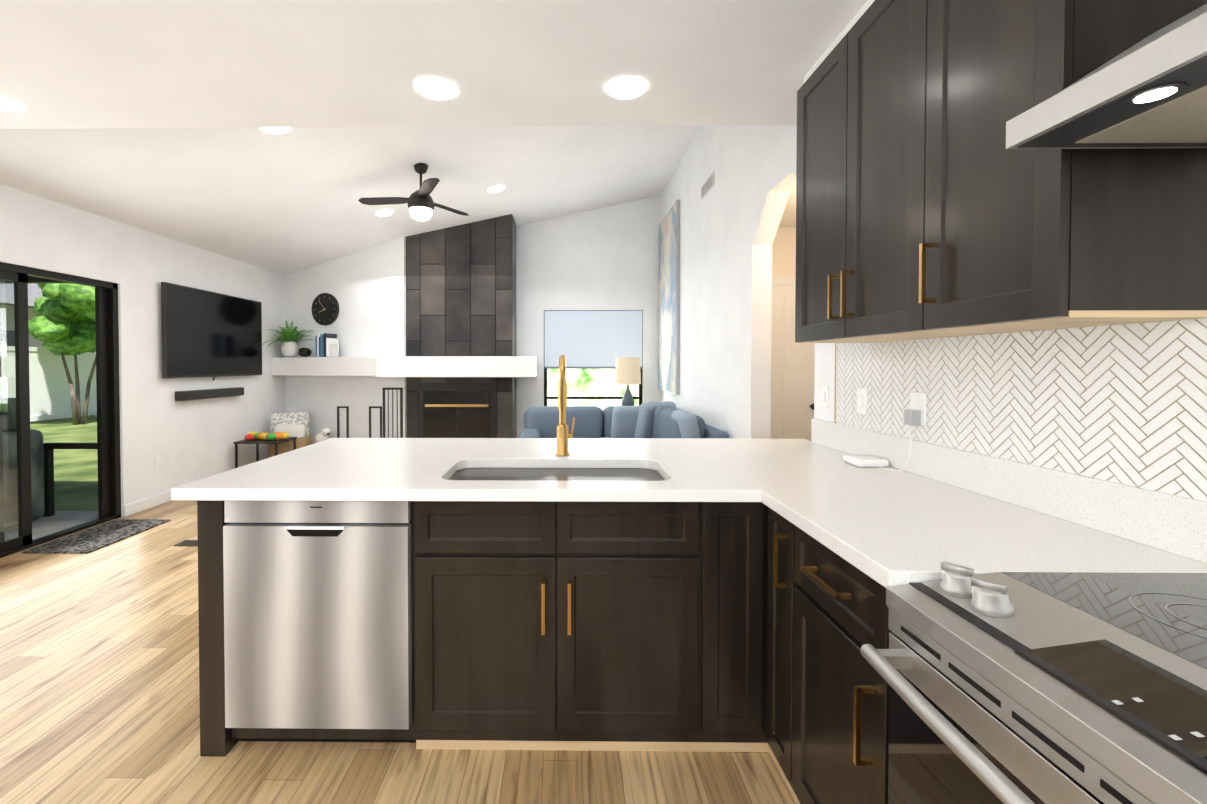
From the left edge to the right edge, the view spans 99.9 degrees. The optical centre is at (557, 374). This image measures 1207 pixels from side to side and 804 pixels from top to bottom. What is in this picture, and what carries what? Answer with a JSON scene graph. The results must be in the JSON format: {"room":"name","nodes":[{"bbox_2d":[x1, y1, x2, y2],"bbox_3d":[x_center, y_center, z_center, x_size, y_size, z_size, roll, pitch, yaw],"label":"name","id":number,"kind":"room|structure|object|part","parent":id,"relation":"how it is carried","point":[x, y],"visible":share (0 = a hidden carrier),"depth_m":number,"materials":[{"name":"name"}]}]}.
{"room":"kitchen","nodes":[
{"label":"kitchen","id":0,"kind":"room"},
{"bbox_2d":[0,184,285,516],"bbox_3d":[-3.875,-0.106,2.759,0.140,2.760,9.040,0,1,1],"label":"wall","id":1,"kind":"structure","parent":0,"point":[198,437],"depth_m":4.75,"materials":[{"name":"white paint"}]},
{"bbox_2d":[0,262,120,557],"bbox_3d":[-3.861,0.252,3.140,0.080,2.030,2.510,0,1,1],"label":"door frame","id":2,"kind":"structure","parent":1,"relation":"attached to","point":[108,399],"depth_m":3.83,"materials":[{"name":"black metal"}]},
{"bbox_2d":[124,491,171,516],"bbox_3d":[-3.799,1.225,2.701,0.014,0.100,8.600,0,1,1],"label":"baseboard","id":3,"kind":"structure","parent":1,"relation":"attached to","point":[145,504],"depth_m":4.64,"materials":[{"name":"white wood"}]},
{"bbox_2d":[154,456,160,469],"bbox_3d":[-3.780,0.837,4.774,0.006,0.115,0.070,0,1,1],"label":"outlet","id":4,"kind":"object","parent":1,"relation":"attached to","point":[157,462],"depth_m":4.77,"materials":[{"name":"white plastic"}]},
{"bbox_2d":[168,453,173,465],"bbox_3d":[-3.778,0.834,4.944,0.006,0.115,0.070,0,1,1],"label":"outlet","id":5,"kind":"object","parent":1,"relation":"attached to","point":[170,456],"depth_m":4.94,"materials":[{"name":"white plastic"}]},
{"bbox_2d":[161,282,261,400],"bbox_3d":[-3.731,-0.314,5.550,0.083,1.140,1.530,0,1,1],"label":"tv","id":6,"kind":"object","parent":1,"relation":"attached to","point":[205,333],"visible":0.96,"depth_m":5.36,"materials":[{"name":"black plastic"}]},
{"bbox_2d":[284,237,405,443],"bbox_3d":[-2.962,-0.545,6.795,2.226,3.500,0.140,0,1,17],"label":"wall","id":7,"kind":"structure","parent":0,"point":[365,288],"depth_m":6.63,"materials":[{"name":"white paint"}]},
{"bbox_2d":[311,293,338,324],"bbox_3d":[-3.097,-0.864,6.735,0.430,0.430,0.036,0,1,17],"label":"clock","id":8,"kind":"object","parent":7,"relation":"attached to","point":[325,309],"visible":1,"depth_m":6.72,"materials":[{"name":"black metal"}]},
{"bbox_2d":[0,500,796,803],"bbox_3d":[-0.521,1.325,2.666,6.670,0.100,8.700,0,1,1],"label":"floor","id":9,"kind":"structure","parent":0,"point":[99,680],"depth_m":1.75,"materials":[{"name":"brown wood"}]},
{"bbox_2d":[21,519,170,553],"bbox_3d":[-3.528,1.248,3.923,0.470,0.012,0.750,0,1,1],"label":"doormat","id":10,"kind":"object","parent":9,"relation":"on","point":[90,540],"visible":1,"depth_m":3.85,"materials":[{"name":"grey fabric"}]},
{"bbox_2d":[173,540,197,545],"bbox_3d":[-2.655,1.253,3.749,0.300,0.008,0.120,0,1,1],"label":"floor vent","id":11,"kind":"object","parent":9,"relation":"in","point":[189,543],"visible":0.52,"depth_m":3.73,"materials":[{"name":"brown metal"}]},
{"bbox_2d":[233,431,296,467],"bbox_3d":[-3.450,0.951,5.993,0.500,0.536,0.440,0,1,1],"label":"table","id":12,"kind":"object","parent":9,"relation":"on","point":[258,438],"visible":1,"depth_m":5.90,"materials":[{"name":"black metal"}]},
{"bbox_2d":[267,412,310,457],"bbox_3d":[-3.416,0.852,6.441,0.502,0.719,0.500,0,1,1],"label":"basket","id":13,"kind":"object","parent":9,"relation":"on","point":[293,424],"visible":0.56,"depth_m":6.38,"materials":[{"name":"wicker"}]},
{"bbox_2d":[274,424,305,437],"bbox_3d":[-3.385,0.768,6.386,0.370,0.261,0.231,0,1,1],"label":"pillow","id":14,"kind":"object","parent":13,"relation":"on","point":[294,430],"depth_m":6.36,"materials":[{"name":"white fabric"}]},
{"bbox_2d":[271,412,309,436],"bbox_3d":[-3.443,0.672,6.513,0.446,0.362,0.289,0,1,1],"label":"pillow","id":15,"kind":"object","parent":13,"relation":"on","point":[296,424],"depth_m":6.43,"materials":[{"name":"white fabric"}]},
{"bbox_2d":[215,588,414,756],"bbox_3d":[-0.800,0.849,2.004,0.632,0.875,0.635,0,1,1],"label":"base cabinet","id":16,"kind":"object","parent":9,"relation":"on","point":[290,666],"depth_m":1.69,"materials":[{"name":"metal"}]},
{"bbox_2d":[223,501,415,742],"bbox_3d":[-0.802,0.851,1.986,0.623,0.872,0.611,0,1,1],"label":"dishwasher","id":17,"kind":"object","parent":16,"relation":"in","point":[319,597],"depth_m":1.69,"materials":[{"name":"silver metal"}]},
{"bbox_2d":[315,428,330,442],"bbox_3d":[-3.014,0.948,6.488,0.300,0.525,0.300,0,1,1],"label":"plush","id":18,"kind":"object","parent":9,"relation":"on","point":[323,435],"visible":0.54,"depth_m":6.42,"materials":[{"name":"fabric"}]},
{"bbox_2d":[337,406,381,437],"bbox_3d":[-2.476,0.808,6.330,0.560,0.810,0.300,0,1,1],"label":"rack","id":19,"kind":"object","parent":9,"relation":"on","point":[347,421],"visible":0.33,"depth_m":6.32,"materials":[{"name":"black metal"}]},
{"bbox_2d":[382,388,402,437],"bbox_3d":[-2.017,0.690,6.193,0.280,1.050,0.160,0,1,1],"label":"fireplace tools","id":20,"kind":"object","parent":9,"relation":"on","point":[401,410],"visible":0.38,"depth_m":6.18,"materials":[{"name":"black metal"}]},
{"bbox_2d":[404,214,516,437],"bbox_3d":[-1.250,-0.643,6.689,1.369,3.700,0.604,0,1,1],"label":"fireplace column","id":21,"kind":"structure","parent":9,"relation":"on","point":[460,290],"depth_m":6.38,"materials":[{"name":"tile"}]},
{"bbox_2d":[271,356,536,376],"bbox_3d":[-2.069,-0.095,6.510,3.571,0.250,0.900,0,1,1],"label":"mantel shelf","id":22,"kind":"object","parent":21,"relation":"attached to","point":[451,366],"visible":0.85,"depth_m":6.06,"materials":[{"name":"white"}]},
{"bbox_2d":[262,321,314,356],"bbox_3d":[-3.489,-0.462,6.605,0.507,0.476,0.680,0,1,1],"label":"plant","id":23,"kind":"object","parent":22,"relation":"on","point":[288,338],"visible":0.98,"depth_m":6.65,"materials":[{"name":"green plant"}]},
{"bbox_3d":[-3.564,-0.328,6.725,0.200,0.205,0.200,0,1,1],"label":"pot","id":24,"kind":"part","parent":23,"relation":"part of","materials":[{"name":"white ceramic"}]},
{"bbox_2d":[298,348,311,356],"bbox_3d":[-3.319,-0.286,6.639,0.170,0.126,0.170,0,1,1],"label":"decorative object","id":25,"kind":"object","parent":22,"relation":"on","point":[304,352],"visible":1,"depth_m":6.58,"materials":[{"name":"black ceramic"}]},
{"bbox_2d":[315,333,337,356],"bbox_3d":[-2.993,-0.373,6.566,0.185,0.300,0.200,0,1,17],"label":"books","id":26,"kind":"object","parent":22,"relation":"on","point":[324,341],"visible":0.9,"depth_m":6.48,"materials":[{"name":"blue paper"}]},
{"bbox_2d":[330,344,338,356],"bbox_3d":[-2.853,-0.306,6.514,0.115,0.168,0.141,0,1,1],"label":"bookend","id":27,"kind":"object","parent":22,"relation":"on","point":[334,350],"visible":1,"depth_m":6.46,"materials":[{"name":"white"}]},
{"bbox_2d":[417,383,496,437],"bbox_3d":[-1.271,0.662,6.392,0.997,1.100,0.036,0,1,1],"label":"firebox","id":28,"kind":"object","parent":21,"relation":"attached to","point":[456,410],"visible":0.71,"depth_m":6.38,"materials":[{"name":"black metal"}]},
{"bbox_2d":[415,592,706,751],"bbox_3d":[-0.001,0.849,1.995,0.966,0.875,0.635,0,1,1],"label":"base cabinet","id":29,"kind":"object","parent":9,"relation":"on","point":[577,671],"depth_m":1.70,"materials":[{"name":"black wood"}]},
{"bbox_2d":[518,401,728,437],"bbox_3d":[0.474,0.749,4.971,1.770,0.894,2.050,0,1,1],"label":"sofa","id":30,"kind":"object","parent":9,"relation":"on","point":[667,419],"visible":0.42,"depth_m":5.39,"materials":[{"name":"fabric"}]},
{"bbox_3d":[-0.294,0.741,5.554,0.220,0.270,0.900,0,1,1],"label":"arm","id":31,"kind":"part","parent":30,"relation":"part of"},
{"bbox_2d":[611,406,639,437],"bbox_3d":[0.804,0.536,5.480,0.450,0.393,0.267,0,1,1],"label":"pillow","id":32,"kind":"object","parent":30,"relation":"on","point":[624,419],"depth_m":5.39,"materials":[{"name":"blue fabric"}]},
{"bbox_2d":[634,401,675,437],"bbox_3d":[1.055,0.515,5.440,0.469,0.434,0.401,0,1,1],"label":"pillow","id":33,"kind":"object","parent":30,"relation":"on","point":[644,414],"depth_m":5.30,"materials":[{"name":"blue fabric"}]},
{"bbox_2d":[671,409,699,437],"bbox_3d":[1.100,0.522,4.295,0.197,0.416,0.440,0,1,1],"label":"pillow","id":34,"kind":"object","parent":30,"relation":"on","point":[684,424],"depth_m":4.11,"materials":[{"name":"blue fabric"}]},
{"bbox_2d":[707,592,754,751],"bbox_3d":[0.587,0.849,1.989,0.209,0.875,0.635,0,1,1],"label":"base cabinet","id":35,"kind":"object","parent":9,"relation":"on","point":[730,615],"depth_m":1.70,"materials":[{"name":"brown wood"}]},
{"bbox_2d":[755,592,774,754],"bbox_3d":[1.005,0.846,1.595,0.694,0.895,0.220,0,1,1],"label":"base cabinet","id":36,"kind":"object","parent":9,"relation":"on","point":[764,601],"depth_m":1.69,"materials":[{"name":"brown wood"}]},
{"bbox_2d":[771,592,866,803],"bbox_3d":[1.001,0.852,1.255,0.694,0.895,0.461,0,1,1],"label":"base cabinet","id":37,"kind":"object","parent":9,"relation":"on","point":[819,686],"depth_m":1.33,"materials":[{"name":"brown wood"}]},
{"bbox_2d":[867,576,1206,803],"bbox_3d":[0.994,0.862,0.631,0.694,0.895,0.787,0,1,1],"label":"base cabinet","id":38,"kind":"object","parent":9,"relation":"on","point":[981,689],"depth_m":0.75,"materials":[{"name":"metal"}]},
{"bbox_2d":[171,436,1206,591],"bbox_3d":[0.040,0.393,1.914,2.630,0.040,1.820,0,1,1],"label":"countertop","id":39,"kind":"structure","parent":38,"relation":"on","point":[561,513],"depth_m":1.69,"materials":[{"name":"white stone"}]},
{"bbox_2d":[555,355,574,455],"bbox_3d":[0.034,0.141,2.234,0.090,0.452,0.176,0,1,1],"label":"faucet","id":40,"kind":"object","parent":39,"relation":"on","point":[563,436],"depth_m":2.27,"materials":[{"name":"gold metal"}]},
{"bbox_2d":[860,562,1206,803],"bbox_3d":[0.949,0.825,0.617,0.784,0.930,0.760,0,1,1],"label":"range","id":41,"kind":"object","parent":38,"relation":"in","point":[1006,686],"depth_m":0.76,"materials":[{"name":"silver metal"}]},
{"bbox_2d":[995,568,1206,675],"bbox_3d":[1.099,0.404,0.608,0.475,0.022,0.756,0,1,1],"label":"cooktop","id":42,"kind":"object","parent":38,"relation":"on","point":[1166,612],"depth_m":0.86,"materials":[{"name":"black glass"}]},
{"bbox_3d":[0.906,0.828,6.463,0.700,0.765,0.400,0,1,1],"label":"side table","id":43,"kind":"object","parent":9,"relation":"on","visible":0},
{"bbox_2d":[615,357,640,405],"bbox_3d":[0.896,0.115,6.431,0.330,0.658,0.330,0,1,1],"label":"lamp","id":44,"kind":"object","parent":43,"relation":"on","point":[627,372],"visible":0.88,"depth_m":6.30,"materials":[{"name":"grey fabric"}]},
{"bbox_3d":[0.896,-0.044,6.428,0.330,0.340,0.330,0,1,1],"label":"lamp shade","id":45,"kind":"part","parent":44,"relation":"part of","materials":[{"name":"beige fabric"}]},
{"bbox_2d":[0,0,867,274],"bbox_3d":[-0.665,-1.922,2.743,6.560,1.329,9.140,0,1,1],"label":"ceiling","id":46,"kind":"structure","parent":0,"point":[70,64],"depth_m":2.40,"materials":[{"name":"white paint"}]},
{"bbox_2d":[0,96,19,110],"bbox_3d":[-2.639,-1.276,2.365,0.170,0.008,0.170,0,1,1],"label":"recessed light","id":47,"kind":"object","parent":46,"relation":"in","point":[6,104],"visible":1,"depth_m":2.40,"materials":[{"name":"white"}]},
{"bbox_2d":[262,127,288,133],"bbox_3d":[-1.927,-1.686,3.451,0.168,0.041,0.170,0,1,1],"label":"recessed light","id":48,"kind":"object","parent":46,"relation":"in","point":[276,130],"visible":0.46,"depth_m":3.49,"materials":[{"name":"white"}]},
{"bbox_2d":[377,210,392,215],"bbox_3d":[-1.855,-1.730,5.429,0.168,0.041,0.170,0,1,1],"label":"recessed light","id":49,"kind":"object","parent":46,"relation":"in","point":[384,212],"visible":1,"depth_m":5.42,"materials":[{"name":"white"}]},
{"bbox_2d":[358,163,468,220],"bbox_3d":[-1.327,-1.611,4.482,0.916,0.483,1.005,0,1,1],"label":"fan","id":50,"kind":"object","parent":46,"relation":"hanging from","point":[421,203],"visible":1,"depth_m":4.45,"materials":[{"name":"black metal"}]},
{"bbox_3d":[-1.216,-1.658,4.498,0.230,0.390,0.230,0,1,1],"label":"motor","id":51,"kind":"part","parent":50,"relation":"part of","materials":[{"name":"grey"}]},
{"bbox_2d":[417,78,455,99],"bbox_3d":[-0.540,-1.274,2.262,0.170,0.008,0.170,0,1,1],"label":"recessed light","id":52,"kind":"object","parent":46,"relation":"in","point":[437,88],"visible":1,"depth_m":2.26,"materials":[{"name":"white"}]},
{"bbox_2d":[489,186,503,192],"bbox_3d":[-0.655,-1.980,5.412,0.168,0.041,0.170,0,1,1],"label":"recessed light","id":53,"kind":"object","parent":46,"relation":"in","point":[493,189],"visible":1,"depth_m":5.41,"materials":[{"name":"white"}]},
{"bbox_2d":[608,76,645,98],"bbox_3d":[0.310,-1.274,2.253,0.170,0.008,0.170,0,1,1],"label":"recessed light","id":54,"kind":"object","parent":46,"relation":"in","point":[626,87],"visible":1,"depth_m":2.25,"materials":[{"name":"white"}]},
{"bbox_2d":[516,195,660,437],"bbox_3d":[-0.240,-0.749,6.999,3.585,3.900,0.140,0,1,1],"label":"wall","id":55,"kind":"structure","parent":0,"point":[605,258],"depth_m":6.91,"materials":[{"name":"white paint"}]},
{"bbox_2d":[544,310,642,407],"bbox_3d":[0.492,-0.133,6.971,1.360,1.490,0.100,0,1,1],"label":"window","id":56,"kind":"structure","parent":55,"relation":"in","point":[588,397],"depth_m":6.99,"materials":[{"name":"black"}]},
{"bbox_2d":[544,311,641,368],"bbox_3d":[0.492,-0.471,6.945,1.340,0.797,0.044,0,1,1],"label":"window blind","id":57,"kind":"object","parent":56,"relation":"attached to","point":[590,339],"visible":0.94,"depth_m":6.93,"materials":[{"name":"grey fabric"}]},
{"bbox_2d":[660,125,834,438],"bbox_3d":[1.434,-0.675,2.690,0.140,3.900,9.040,0,1,1],"label":"wall","id":58,"kind":"structure","parent":0,"point":[730,222],"depth_m":3.98,"materials":[{"name":"white paint"}]},
{"bbox_2d":[658,200,679,393],"bbox_3d":[1.382,-0.887,6.323,0.041,2.220,1.090,0,1,1],"label":"picture","id":59,"kind":"object","parent":58,"relation":"attached to","point":[668,302],"visible":1,"depth_m":6.13,"materials":[{"name":"fabric"}]},
{"bbox_2d":[701,171,714,199],"bbox_3d":[1.379,-1.729,4.649,0.014,0.120,0.390,0,1,1],"label":"air vent","id":60,"kind":"object","parent":58,"relation":"in","point":[707,185],"visible":1,"depth_m":4.60,"materials":[{"name":"white"}]},
{"bbox_2d":[795,0,1002,343],"bbox_3d":[1.189,-0.706,1.791,0.330,1.128,0.780,0,1,1],"label":"upper cabinet","id":61,"kind":"object","parent":58,"relation":"attached to","point":[855,165],"depth_m":1.72,"materials":[{"name":"black wood"}]},
{"bbox_2d":[811,419,1206,563],"bbox_3d":[1.344,0.312,1.831,0.022,0.125,1.685,0,1,1],"label":"backsplash","id":62,"kind":"structure","parent":58,"relation":"attached to","point":[1175,522],"depth_m":1.36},
{"bbox_2d":[915,0,1206,331],"bbox_3d":[1.183,-0.696,1.206,0.330,1.128,0.390,0,1,1],"label":"upper cabinet","id":63,"kind":"object","parent":58,"relation":"attached to","point":[1015,231],"depth_m":1.10,"materials":[{"name":"black wood"}]},
{"bbox_2d":[999,0,1206,131],"bbox_3d":[1.108,-0.866,0.591,0.466,0.768,0.748,0,1,1],"label":"upper cabinet","id":64,"kind":"object","parent":58,"relation":"attached to","point":[1065,65],"depth_m":0.95,"materials":[{"name":"black wood"}]},
{"bbox_2d":[1006,3,1206,148],"bbox_3d":[1.103,-0.837,0.591,0.476,0.826,0.760,0,1,1],"label":"range hood","id":65,"kind":"object","parent":64,"relation":"in","point":[1153,93],"depth_m":0.84,"materials":[{"name":"silver metal"}]},
{"bbox_2d":[772,227,795,276],"bbox_3d":[2.020,-0.107,4.564,0.990,2.700,0.100,0,1,1],"label":"wall","id":66,"kind":"structure","parent":0,"point":[784,254],"depth_m":4.49,"materials":[{"name":"white paint"}]},
{"bbox_2d":[771,277,814,440],"bbox_3d":[1.974,0.195,4.452,1.000,2.100,0.125,0,1,1],"label":"door","id":67,"kind":"structure","parent":66,"relation":"attached to","point":[792,385],"depth_m":4.47,"materials":[{"name":"white wood"}]},
{"label":"outside","id":68,"kind":"structure","parent":0,"visible":0},
{"bbox_2d":[547,369,638,407],"bbox_3d":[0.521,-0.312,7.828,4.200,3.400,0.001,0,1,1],"label":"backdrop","id":69,"kind":"structure","parent":68,"point":[579,384],"depth_m":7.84,"materials":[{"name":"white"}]},
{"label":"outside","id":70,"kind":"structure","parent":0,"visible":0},
{"bbox_2d":[30,415,97,510],"bbox_3d":[-12.399,1.344,15.101,115.000,0.440,110.000,0,1,1],"label":"lawn","id":71,"kind":"structure","parent":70,"point":[75,479],"depth_m":7.05,"materials":[{"name":"green plant"}]},
{"bbox_2d":[0,283,45,346],"bbox_3d":[-22.648,-1.607,15.165,15.700,5.460,19.200,0,1,1],"label":"house","id":72,"kind":"structure","parent":71,"relation":"on","point":[34,291],"depth_m":14.44,"materials":[{"name":"beige paint"}]},
{"bbox_2d":[1,342,96,421],"bbox_3d":[8.795,0.207,12.833,42.565,1.910,42.105,0,1,1],"label":"fence","id":73,"kind":"object","parent":71,"relation":"on","point":[49,391],"visible":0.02,"depth_m":12.37,"materials":[{"name":"white plastic"}]},
{"bbox_2d":[4,511,97,540],"bbox_3d":[-5.502,1.447,1.733,3.090,0.288,5.820,0,1,1],"label":"porch","id":74,"kind":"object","parent":71,"relation":"on","point":[58,521],"depth_m":4.29,"materials":[{"name":"concrete"}]},
{"bbox_2d":[2,398,44,528],"bbox_3d":[-4.739,0.731,3.788,0.670,1.050,1.170,0,1,1],"label":"patio chair","id":75,"kind":"object","parent":74,"relation":"on","point":[37,472],"visible":0.56,"depth_m":4.13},
{"bbox_2d":[0,276,96,516],"bbox_3d":[-5.502,0.157,1.711,3.090,2.292,5.620,0,1,1],"label":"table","id":76,"kind":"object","parent":74,"relation":"on","point":[49,448],"depth_m":4.45,"materials":[{"name":"brown metal"}]},
{"bbox_2d":[60,352,95,424],"bbox_3d":[-11.206,0.064,11.767,0.890,2.243,0.826,0,1,1],"label":"trunk","id":77,"kind":"object","parent":71,"relation":"on","point":[76,410],"visible":0.67,"depth_m":11.90,"materials":[{"name":"brown plant"}]},
{"bbox_2d":[28,283,95,355],"bbox_3d":[-11.217,-1.427,12.056,2.696,1.986,2.768,0,1,1],"label":"canopy","id":78,"kind":"object","parent":77,"relation":"attached to","point":[63,321],"visible":0.5,"depth_m":11.16,"materials":[{"name":"green plant"}]}
]}

